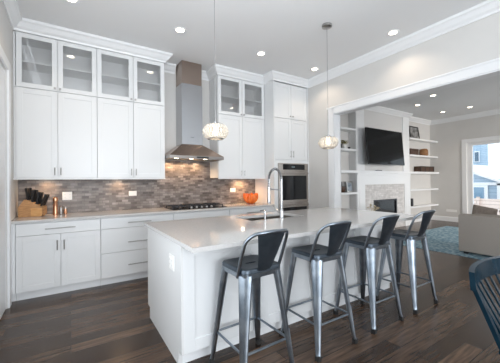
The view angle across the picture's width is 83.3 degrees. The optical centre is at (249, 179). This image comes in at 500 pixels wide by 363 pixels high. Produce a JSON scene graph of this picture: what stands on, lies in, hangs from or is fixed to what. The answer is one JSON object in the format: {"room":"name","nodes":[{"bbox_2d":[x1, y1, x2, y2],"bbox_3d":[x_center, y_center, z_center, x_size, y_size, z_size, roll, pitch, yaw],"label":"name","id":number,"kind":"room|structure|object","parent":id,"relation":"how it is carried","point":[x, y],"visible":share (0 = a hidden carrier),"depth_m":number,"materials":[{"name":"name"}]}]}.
{"room":"kitchen","nodes":[
{"label":"kitchen","id":0,"kind":"room"},
{"bbox_2d":[0,0,17,308],"bbox_3d":[-0.625,-0.320,-0.223,0.150,3.300,9.090,0,0,-33],"label":"wall","id":1,"kind":"structure","parent":0,"point":[6,32],"depth_m":3.07,"materials":[{"name":"paint"}]},
{"bbox_2d":[0,64,5,318],"bbox_3d":[-2.369,0.097,2.597,0.046,2.520,0.890,0,0,-33],"label":"door","id":2,"kind":"structure","parent":1,"relation":"in","point":[2,71],"depth_m":2.84,"materials":[{"name":"white wood"}]},
{"bbox_2d":[0,45,11,307],"bbox_3d":[-2.338,0.042,2.617,0.022,2.650,1.130,0,0,-33],"label":"trim","id":3,"kind":"structure","parent":1,"relation":"attached to","point":[3,57],"depth_m":3.01,"materials":[{"name":"white wood"}]},
{"bbox_2d":[2,0,175,73],"bbox_3d":[0.294,-1.907,0.386,2.070,0.134,9.090,0,0,-33],"label":"trim","id":4,"kind":"structure","parent":1,"relation":"attached to","point":[18,23],"depth_m":3.68,"materials":[{"name":"white wood"}]},
{"bbox_2d":[18,69,430,214],"bbox_3d":[1.488,-0.294,6.606,11.170,3.300,0.162,0,0,-33],"label":"wall","id":5,"kind":"structure","parent":0,"point":[185,182],"depth_m":4.74,"materials":[{"name":"stone"}]},
{"bbox_2d":[13,87,96,179],"bbox_3d":[-2.531,-0.561,3.713,0.881,1.115,0.383,0,0,-33],"label":"upper cabinet","id":6,"kind":"object","parent":5,"relation":"attached to","point":[55,134],"visible":1,"depth_m":3.56,"materials":[{"name":"white wood"}]},
{"bbox_2d":[13,31,96,97],"bbox_3d":[-2.545,-1.454,3.727,0.881,0.668,0.389,0,0,-33],"label":"upper cabinet","id":7,"kind":"object","parent":5,"relation":"attached to","point":[39,63],"visible":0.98,"depth_m":3.71,"materials":[{"name":"white wood"}]},
{"bbox_2d":[15,58,91,80],"bbox_3d":[-2.557,-1.454,3.746,0.845,0.022,0.320,0,0,-33],"label":"shelf","id":8,"kind":"object","parent":7,"relation":"attached to","point":[32,67],"depth_m":3.70,"materials":[{"name":"white wood"}]},
{"bbox_2d":[62,192,71,199],"bbox_3d":[-2.546,0.223,3.916,0.115,0.115,0.010,0,0,-33],"label":"power outlet","id":9,"kind":"object","parent":5,"relation":"attached to","point":[65,195],"visible":1,"depth_m":3.91,"materials":[{"name":"white plastic"}]},
{"bbox_2d":[97,49,163,106],"bbox_3d":[-1.787,-1.459,4.212,0.917,0.668,0.389,0,0,-33],"label":"upper cabinet","id":10,"kind":"object","parent":5,"relation":"attached to","point":[120,77],"visible":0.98,"depth_m":4.22,"materials":[{"name":"white wood"}]},
{"bbox_2d":[102,74,159,91],"bbox_3d":[-1.799,-1.458,4.231,0.881,0.022,0.320,0,0,-33],"label":"shelf","id":11,"kind":"object","parent":10,"relation":"attached to","point":[109,80],"depth_m":4.21,"materials":[{"name":"white wood"}]},
{"bbox_2d":[97,98,164,178],"bbox_3d":[-1.773,-0.565,4.198,0.917,1.115,0.383,0,0,-33],"label":"upper cabinet","id":12,"kind":"object","parent":5,"relation":"attached to","point":[130,135],"visible":1,"depth_m":4.04,"materials":[{"name":"white wood"}]},
{"bbox_2d":[129,191,136,195],"bbox_3d":[-1.826,0.209,4.378,0.115,0.075,0.008,0,0,-33],"label":"power outlet","id":13,"kind":"object","parent":5,"relation":"attached to","point":[131,193],"visible":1,"depth_m":4.38,"materials":[{"name":"white plastic"}]},
{"bbox_2d":[165,60,223,161],"bbox_3d":[-0.963,-1.127,4.619,0.895,1.608,0.560,0,0,-33],"label":"range hood","id":14,"kind":"object","parent":5,"relation":"attached to","point":[189,146],"visible":0.97,"depth_m":4.59,"materials":[{"name":"silver metal"}]},
{"bbox_2d":[209,75,263,119],"bbox_3d":[-0.227,-1.467,5.210,0.977,0.668,0.389,0,0,-33],"label":"upper cabinet","id":15,"kind":"object","parent":5,"relation":"attached to","point":[234,97],"visible":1,"depth_m":5.22,"materials":[{"name":"white wood"}]},
{"bbox_2d":[221,95,260,106],"bbox_3d":[-0.239,-1.467,5.229,0.941,0.022,0.320,0,0,-33],"label":"shelf","id":16,"kind":"object","parent":15,"relation":"attached to","point":[227,100],"depth_m":5.23,"materials":[{"name":"white wood"}]},
{"bbox_2d":[210,114,264,178],"bbox_3d":[-0.213,-0.574,5.196,0.977,1.115,0.383,0,0,-33],"label":"upper cabinet","id":17,"kind":"object","parent":5,"relation":"attached to","point":[242,150],"visible":1,"depth_m":5.04,"materials":[{"name":"white wood"}]},
{"bbox_2d":[341,127,356,131],"bbox_3d":[1.812,-1.242,6.601,1.859,0.050,0.239,0,0,-33],"label":"floating shelf","id":18,"kind":"object","parent":5,"relation":"attached to","point":[344,129],"visible":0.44,"depth_m":6.92,"materials":[{"name":"white wood"}]},
{"bbox_2d":[341,148,356,151],"bbox_3d":[1.817,-0.732,6.597,1.859,0.050,0.239,0,0,-33],"label":"floating shelf","id":19,"kind":"object","parent":5,"relation":"attached to","point":[342,149],"visible":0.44,"depth_m":6.86,"materials":[{"name":"white wood"}]},
{"bbox_2d":[341,140,347,147],"bbox_3d":[2.339,-0.875,6.923,0.344,0.228,0.180,0,0,-33],"label":"potted plant","id":20,"kind":"object","parent":19,"relation":"on","point":[343,142],"visible":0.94,"depth_m":6.90,"materials":[{"name":"green plant"}]},
{"bbox_2d":[341,192,357,194],"bbox_3d":[1.828,0.333,6.590,1.859,0.050,0.239,0,0,-33],"label":"floating shelf","id":21,"kind":"object","parent":5,"relation":"attached to","point":[344,193],"visible":0.36,"depth_m":6.80,"materials":[{"name":"white wood"}]},
{"bbox_2d":[341,186,345,192],"bbox_3d":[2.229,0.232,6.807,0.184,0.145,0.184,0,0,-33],"label":"picture frame","id":22,"kind":"object","parent":21,"relation":"on","point":[343,188],"visible":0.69,"depth_m":6.74,"materials":[{"name":"brown wood"}]},
{"bbox_2d":[345,181,353,191],"bbox_3d":[2.481,0.170,7.006,0.240,0.270,0.052,0,0,-33],"label":"picture frame","id":23,"kind":"object","parent":21,"relation":"on","point":[349,185],"visible":0.86,"depth_m":7.00,"materials":[{"name":"silver metal"}]},
{"bbox_2d":[347,183,351,190],"bbox_3d":[2.480,0.171,7.008,0.170,0.200,0.008,0,-7,-33],"label":"picture","id":24,"kind":"object","parent":23,"relation":"attached to","point":[349,185],"depth_m":7.00},
{"bbox_2d":[409,137,437,143],"bbox_3d":[5.397,-1.242,8.894,1.708,0.050,0.239,0,0,-33],"label":"floating shelf","id":25,"kind":"object","parent":5,"relation":"attached to","point":[410,138],"visible":0.76,"depth_m":8.89,"materials":[{"name":"white wood"}]},
{"bbox_2d":[409,126,419,138],"bbox_3d":[5.091,-1.463,8.711,0.540,0.398,0.075,0,0,-33],"label":"picture frame","id":26,"kind":"object","parent":25,"relation":"on","point":[414,132],"visible":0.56,"depth_m":8.70,"materials":[{"name":"black plastic"}]},
{"bbox_2d":[410,127,418,137],"bbox_3d":[5.090,-1.463,8.713,0.470,0.330,0.008,0,-8,-33],"label":"picture","id":27,"kind":"object","parent":26,"relation":"attached to","point":[414,132],"depth_m":8.71},
{"bbox_2d":[409,154,437,158],"bbox_3d":[5.402,-0.737,8.890,1.708,0.050,0.239,0,0,-33],"label":"floating shelf","id":28,"kind":"object","parent":5,"relation":"attached to","point":[410,155],"visible":0.76,"depth_m":8.88,"materials":[{"name":"white wood"}]},
{"bbox_2d":[409,148,418,154],"bbox_3d":[4.958,-0.853,8.609,0.470,0.185,0.170,0,0,-33],"label":"wooden box","id":29,"kind":"object","parent":28,"relation":"on","point":[411,151],"visible":0.7,"depth_m":8.51,"materials":[{"name":"brown wood"}]},
{"bbox_2d":[420,149,427,155],"bbox_3d":[5.573,-0.883,9.002,0.232,0.238,0.232,0,0,-33],"label":"wicker basket","id":30,"kind":"object","parent":28,"relation":"on","point":[422,151],"visible":0.78,"depth_m":8.91,"materials":[{"name":"brown wicker"}]},
{"bbox_2d":[410,188,437,190],"bbox_3d":[5.413,0.303,8.883,1.708,0.050,0.239,0,0,-33],"label":"floating shelf","id":31,"kind":"object","parent":5,"relation":"attached to","point":[421,189],"visible":0.76,"depth_m":8.82,"materials":[{"name":"white wood"}]},
{"bbox_2d":[411,203,438,207],"bbox_3d":[5.418,0.818,8.880,1.708,0.050,0.239,0,0,-33],"label":"floating shelf","id":32,"kind":"object","parent":5,"relation":"attached to","point":[430,204],"visible":0.76,"depth_m":8.78,"materials":[{"name":"white wood"}]},
{"bbox_2d":[411,215,457,221],"bbox_3d":[5.602,1.254,8.595,1.710,0.150,0.910,0,0,-33],"label":"baseboard","id":33,"kind":"structure","parent":5,"relation":"attached to","point":[434,217],"depth_m":9.03,"materials":[{"name":"white wood"}]},
{"bbox_2d":[0,220,499,362],"bbox_3d":[3.992,1.364,2.707,11.170,0.120,9.490,0,0,-33],"label":"floor","id":34,"kind":"structure","parent":0,"point":[108,323],"depth_m":2.52,"materials":[{"name":"brown wood"}]},
{"bbox_2d":[15,218,100,300],"bbox_3d":[-2.412,0.932,3.598,0.843,0.884,0.658,0,0,-33],"label":"base cabinet","id":35,"kind":"object","parent":34,"relation":"on","point":[53,257],"visible":1,"depth_m":3.33,"materials":[{"name":"white wood"}]},
{"bbox_2d":[11,224,16,301],"bbox_3d":[-2.660,0.932,3.155,0.048,0.884,0.096,0,0,-33],"label":"trim","id":36,"kind":"structure","parent":35,"relation":"attached to","point":[14,295],"depth_m":3.12,"materials":[{"name":"white wood"}]},
{"bbox_2d":[11,202,274,223],"bbox_3d":[-1.270,0.468,4.348,3.681,0.030,0.649,0,0,-33],"label":"countertop","id":37,"kind":"structure","parent":35,"relation":"on","point":[133,212],"depth_m":3.84,"materials":[{"name":"white stone"}]},
{"bbox_2d":[18,200,46,216],"bbox_3d":[-2.758,0.355,3.571,0.260,0.215,0.134,0,0,-15],"label":"knife block","id":38,"kind":"object","parent":37,"relation":"on","point":[27,208],"visible":0.95,"depth_m":3.51,"materials":[{"name":"brown wood"}]},
{"bbox_2d":[25,188,28,199],"bbox_3d":[-2.793,0.205,3.522,0.052,0.213,0.021,0,0,-15],"label":"kitchen knife","id":39,"kind":"object","parent":38,"relation":"in","point":[26,189],"visible":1,"depth_m":3.52,"materials":[{"name":"black plastic"}]},
{"bbox_2d":[31,190,33,201],"bbox_3d":[-2.736,0.232,3.536,0.035,0.212,0.021,1,-1,-15],"label":"kitchen knife","id":40,"kind":"object","parent":38,"relation":"in","point":[32,191],"visible":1,"depth_m":3.53,"materials":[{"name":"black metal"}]},
{"bbox_2d":[36,192,40,203],"bbox_3d":[-2.680,0.260,3.551,0.058,0.212,0.021,0,0,-15],"label":"kitchen knife","id":41,"kind":"object","parent":38,"relation":"in","point":[38,193],"visible":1,"depth_m":3.54,"materials":[{"name":"black metal"}]},
{"bbox_2d":[40,194,47,205],"bbox_3d":[-2.628,0.284,3.564,0.103,0.202,0.021,0,0,-15],"label":"kitchen knife","id":42,"kind":"object","parent":38,"relation":"in","point":[45,195],"visible":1,"depth_m":3.56,"materials":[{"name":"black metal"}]},
{"bbox_2d":[53,197,57,214],"bbox_3d":[-2.561,0.343,3.700,0.062,0.236,0.062,0,0,-33],"label":"pepper mill","id":43,"kind":"object","parent":37,"relation":"on","point":[55,199],"visible":0.98,"depth_m":3.68,"materials":[{"name":"orange metal"}]},
{"bbox_2d":[59,207,62,214],"bbox_3d":[-2.520,0.409,3.748,0.040,0.103,0.040,0,0,-33],"label":"spice shaker","id":44,"kind":"object","parent":37,"relation":"on","point":[60,208],"visible":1,"depth_m":3.73,"materials":[{"name":"silver metal"}]},
{"bbox_2d":[164,203,226,209],"bbox_3d":[-0.888,0.427,4.602,0.890,0.046,0.500,0,0,-33],"label":"gas cooktop","id":45,"kind":"object","parent":37,"relation":"in","point":[198,205],"visible":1,"depth_m":4.51,"materials":[{"name":"black metal"}]},
{"bbox_2d":[243,193,257,203],"bbox_3d":[0.014,0.348,5.287,0.266,0.197,0.266,-1,0,-10],"label":"glass bowl","id":46,"kind":"object","parent":37,"relation":"on","point":[251,198],"visible":1,"depth_m":5.20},
{"bbox_2d":[100,213,172,284],"bbox_3d":[-1.662,0.928,4.078,0.935,0.884,0.658,0,0,-33],"label":"base cabinet","id":47,"kind":"object","parent":34,"relation":"on","point":[124,240],"visible":0.64,"depth_m":3.74,"materials":[{"name":"white wood"}]},
{"bbox_2d":[173,209,228,219],"bbox_3d":[-0.876,0.924,4.581,0.926,0.884,0.658,0,0,-33],"label":"base cabinet","id":48,"kind":"object","parent":34,"relation":"on","point":[212,213],"visible":0.09,"depth_m":4.32,"materials":[{"name":"white wood"}]},
{"bbox_2d":[209,228,293,362],"bbox_3d":[0.025,0.827,1.984,0.457,1.024,0.523,0,0,-34],"label":"bar stool","id":49,"kind":"object","parent":34,"relation":"on","point":[249,270],"visible":1,"depth_m":1.89,"materials":[{"name":"grey metal"}]},
{"bbox_2d":[229,206,273,215],"bbox_3d":[-0.097,0.920,5.079,0.920,0.884,0.658,0,0,-33],"label":"base cabinet","id":50,"kind":"object","parent":34,"relation":"on","point":[240,211],"visible":0.15,"depth_m":4.79,"materials":[{"name":"white wood"}]},
{"bbox_2d":[148,224,394,362],"bbox_3d":[0.367,0.901,3.122,2.665,0.884,1.015,0,0,-33],"label":"kitchen island","id":51,"kind":"object","parent":34,"relation":"on","point":[182,301],"visible":0.39,"depth_m":2.30,"materials":[{"name":"white wood"}]},
{"bbox_2d":[169,253,173,270],"bbox_3d":[-0.603,0.630,2.154,0.010,0.115,0.115,0,0,-33],"label":"power outlet","id":52,"kind":"object","parent":51,"relation":"attached to","point":[171,257],"visible":1,"depth_m":2.14,"materials":[{"name":"white plastic"}]},
{"bbox_2d":[144,207,422,252],"bbox_3d":[0.457,0.442,3.085,2.810,0.030,1.375,0,0,-33],"label":"island countertop","id":53,"kind":"structure","parent":51,"relation":"on","point":[195,235],"depth_m":2.66,"materials":[{"name":"white stone"}]},
{"bbox_2d":[246,215,293,220],"bbox_3d":[0.234,0.570,3.323,0.774,0.216,0.404,0,0,-33],"label":"sink","id":54,"kind":"object","parent":53,"relation":"in","point":[269,217],"visible":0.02,"depth_m":3.53,"materials":[{"name":"silver metal"}]},
{"bbox_2d":[267,168,283,218],"bbox_3d":[0.286,0.144,3.200,0.060,0.571,0.286,0,0,-33],"label":"kitchen faucet","id":55,"kind":"object","parent":53,"relation":"on","point":[281,212],"visible":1,"depth_m":3.11,"materials":[{"name":"silver metal"}]},
{"bbox_2d":[255,80,308,211],"bbox_3d":[0.640,-0.225,5.578,0.862,3.165,0.675,0,0,-33],"label":"tall cabinet","id":56,"kind":"object","parent":34,"relation":"on","point":[286,135],"visible":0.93,"depth_m":5.28,"materials":[{"name":"white wood"}]},
{"bbox_2d":[278,163,308,210],"bbox_3d":[0.713,0.358,5.499,0.719,1.336,0.597,0,0,-33],"label":"wall oven","id":57,"kind":"object","parent":56,"relation":"in","point":[295,176],"visible":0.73,"depth_m":5.29,"materials":[{"name":"silver metal"}]},
{"bbox_2d":[279,220,357,362],"bbox_3d":[0.580,0.824,2.339,0.457,1.024,0.523,0,0,-33],"label":"bar stool","id":58,"kind":"object","parent":34,"relation":"on","point":[315,253],"visible":0.96,"depth_m":2.20,"materials":[{"name":"grey metal"}]},
{"bbox_2d":[333,214,403,334],"bbox_3d":[1.157,0.821,2.708,0.457,1.024,0.523,0,0,-32],"label":"bar stool","id":59,"kind":"object","parent":34,"relation":"on","point":[367,245],"visible":0.93,"depth_m":2.62,"materials":[{"name":"grey metal"}]},
{"bbox_2d":[356,173,410,227],"bbox_3d":[3.708,0.582,7.672,2.470,1.519,0.055,0,0,-33],"label":"fireplace","id":60,"kind":"object","parent":34,"relation":"on","point":[390,192],"visible":0.58,"depth_m":7.66,"materials":[{"name":"white"}]},
{"bbox_2d":[376,210,437,313],"bbox_3d":[1.724,0.818,3.065,0.457,1.024,0.523,0,0,-33],"label":"bar stool","id":61,"kind":"object","parent":34,"relation":"on","point":[400,235],"visible":0.93,"depth_m":2.99,"materials":[{"name":"grey metal"}]},
{"bbox_2d":[403,226,493,258],"bbox_3d":[5.170,1.307,5.634,3.330,0.012,3.550,0,0,-33],"label":"area rug","id":62,"kind":"object","parent":34,"relation":"on","point":[445,239],"visible":0.5,"depth_m":5.91,"materials":[{"name":"blue carpet"}]},
{"bbox_2d":[458,213,499,256],"bbox_3d":[4.765,0.946,4.389,0.990,0.700,2.240,0,0,-33],"label":"sofa","id":63,"kind":"object","parent":62,"relation":"on","point":[478,233],"visible":1,"depth_m":4.80,"materials":[{"name":"fabric"}]},
{"bbox_2d":[472,204,497,214],"bbox_3d":[4.270,0.658,5.133,0.200,0.413,0.419,0,0,-35],"label":"throw pillow","id":64,"kind":"object","parent":63,"relation":"on","point":[477,209],"visible":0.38,"depth_m":5.07,"materials":[{"name":"fabric"}]},
{"bbox_2d":[469,256,499,354],"bbox_3d":[1.518,0.898,1.420,0.580,0.847,0.584,0,0,-33],"label":"dining chair","id":65,"kind":"object","parent":34,"relation":"on","point":[479,270],"visible":1,"depth_m":1.54,"materials":[{"name":"blue paint"}]},
{"bbox_2d":[17,0,499,120],"bbox_3d":[3.957,-2.071,2.731,11.170,0.150,9.490,0,0,-33],"label":"ceiling","id":66,"kind":"structure","parent":0,"point":[293,39],"depth_m":3.62,"materials":[{"name":"white paint"}]},
{"bbox_2d":[65,0,79,3],"bbox_3d":[-1.911,-1.930,3.000,0.160,0.008,0.160,0,0,-33],"label":"recessed light","id":67,"kind":"object","parent":66,"relation":"in","point":[69,1],"visible":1,"depth_m":3.04,"materials":[{"name":"white"}]},
{"bbox_2d":[174,27,185,33],"bbox_3d":[-0.905,-1.936,3.638,0.160,0.008,0.160,0,0,-33],"label":"recessed light","id":68,"kind":"object","parent":66,"relation":"in","point":[181,30],"visible":1,"depth_m":3.64,"materials":[{"name":"white"}]},
{"bbox_2d":[202,0,227,140],"bbox_3d":[-0.338,-1.170,2.708,0.248,1.564,0.250,0,0,-33],"label":"pendant light","id":69,"kind":"object","parent":66,"relation":"hanging from","point":[216,135],"visible":1,"depth_m":2.64,"materials":[{"name":"white glass"}]},
{"bbox_2d":[256,51,265,55],"bbox_3d":[0.171,-1.942,4.326,0.160,0.008,0.160,0,0,-33],"label":"recessed light","id":70,"kind":"object","parent":66,"relation":"in","point":[259,53],"visible":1,"depth_m":4.32,"materials":[{"name":"white"}]},
{"bbox_2d":[318,22,337,148],"bbox_3d":[0.980,-1.177,3.551,0.248,1.564,0.250,0,0,-33],"label":"pendant light","id":71,"kind":"object","parent":66,"relation":"hanging from","point":[331,142],"visible":1,"depth_m":3.50,"materials":[{"name":"white glass"}]},
{"bbox_2d":[386,29,399,35],"bbox_3d":[1.909,-1.963,3.753,0.160,0.008,0.160,0,0,-33],"label":"recessed light","id":72,"kind":"object","parent":66,"relation":"in","point":[395,31],"visible":1,"depth_m":3.74,"materials":[{"name":"white"}]},
{"bbox_2d":[349,109,402,208],"bbox_3d":[3.632,-0.307,7.783,2.470,3.300,0.190,0,0,-33],"label":"wall","id":73,"kind":"structure","parent":0,"point":[372,119],"depth_m":7.37,"materials":[{"name":"white paint"}]},
{"bbox_2d":[355,109,409,170],"bbox_3d":[3.684,-1.038,7.695,2.470,1.580,0.030,0,0,-33],"label":"trim","id":74,"kind":"structure","parent":73,"relation":"attached to","point":[359,115],"depth_m":7.16,"materials":[{"name":"white wood"}]},
{"bbox_2d":[365,127,404,165],"bbox_3d":[3.488,-0.847,7.400,1.600,0.919,0.292,0,0,-33],"label":"television","id":75,"kind":"object","parent":73,"relation":"attached to","point":[384,147],"visible":1,"depth_m":7.25,"materials":[{"name":"black plastic"}]},
{"bbox_2d":[341,170,438,173],"bbox_3d":[3.578,-0.209,7.701,6.068,0.065,0.264,0,0,-33],"label":"mantel shelf","id":76,"kind":"object","parent":73,"relation":"attached to","point":[342,171],"visible":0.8,"depth_m":7.68,"materials":[{"name":"white wood"}]},
{"bbox_2d":[414,166,433,171],"bbox_3d":[5.578,-0.342,8.995,0.845,0.175,0.206,0,0,-33],"label":"crate","id":77,"kind":"object","parent":76,"relation":"on","point":[416,168],"visible":0.92,"depth_m":8.82,"materials":[{"name":"brown wood"}]},
{"bbox_2d":[298,12,499,208],"bbox_3d":[3.334,-0.342,2.310,0.150,3.300,9.090,0,0,-33],"label":"wall","id":78,"kind":"structure","parent":0,"point":[477,42],"depth_m":4.11,"materials":[{"name":"paint"}]},
{"bbox_2d":[202,0,499,87],"bbox_3d":[2.373,-1.919,1.716,2.095,0.134,9.090,0,0,-33],"label":"trim","id":79,"kind":"structure","parent":78,"relation":"attached to","point":[487,8],"depth_m":4.29,"materials":[{"name":"white wood"}]},
{"bbox_2d":[326,58,499,207],"bbox_3d":[2.734,-0.007,3.251,0.210,2.655,4.590,0,0,-33],"label":"trim","id":80,"kind":"structure","parent":78,"relation":"attached to","point":[491,68],"depth_m":4.20,"materials":[{"name":"white wood"}]},
{"bbox_2d":[365,106,499,124],"bbox_3d":[5.938,-1.939,3.997,6.070,0.134,9.090,0,0,-33],"label":"trim","id":81,"kind":"structure","parent":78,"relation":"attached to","point":[379,109],"depth_m":8.30,"materials":[{"name":"white wood"}]},
{"bbox_2d":[430,114,499,216],"bbox_3d":[8.574,-0.371,5.662,0.150,3.300,9.090,0,0,-33],"label":"wall","id":82,"kind":"structure","parent":0,"point":[448,150],"depth_m":8.93,"materials":[{"name":"paint"}]},
{"bbox_2d":[461,135,499,213],"bbox_3d":[7.347,0.023,7.406,0.040,2.559,3.000,0,0,-33],"label":"trim","id":83,"kind":"structure","parent":82,"relation":"attached to","point":[491,138],"depth_m":8.59,"materials":[{"name":"white wood"}]},
{"bbox_2d":[467,140,499,213],"bbox_3d":[7.427,0.023,7.457,0.090,2.320,2.760,0,0,-33],"label":"window","id":84,"kind":"structure","parent":82,"relation":"in","point":[470,173],"depth_m":8.53,"materials":[{"name":"white wood"}]},
{"label":"outside","id":85,"kind":"structure","parent":0,"visible":0},
{"bbox_3d":[25.953,4.605,34.348,59.300,0.200,90.000,0,0,-33],"label":"ground","id":86,"kind":"structure","parent":85,"visible":0},
{"bbox_2d":[473,144,487,165],"bbox_3d":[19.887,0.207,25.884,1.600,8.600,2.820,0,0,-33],"label":"apartment block","id":87,"kind":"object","parent":86,"relation":"on","point":[480,152],"visible":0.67,"depth_m":24.61,"materials":[{"name":"blue"}]},
{"bbox_2d":[473,165,499,198],"bbox_3d":[16.047,1.719,18.493,7.450,5.550,8.900,0,0,-33],"label":"neighbor house","id":88,"kind":"structure","parent":86,"relation":"on","point":[486,178],"depth_m":16.15,"materials":[{"name":"blue"}]},
{"bbox_2d":[474,197,499,214],"bbox_3d":[10.931,2.660,13.498,0.180,3.700,8.020,0,0,-33],"label":"wooden fence","id":89,"kind":"object","parent":86,"relation":"on","point":[491,203],"visible":0.12,"depth_m":13.13,"materials":[{"name":"white wood"}]},
{"bbox_2d":[488,160,499,167],"bbox_3d":[24.107,1.274,27.276,6.800,6.400,16.800,0,0,-33],"label":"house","id":90,"kind":"structure","parent":86,"relation":"on","point":[496,163],"depth_m":27.27,"materials":[{"name":"white"}]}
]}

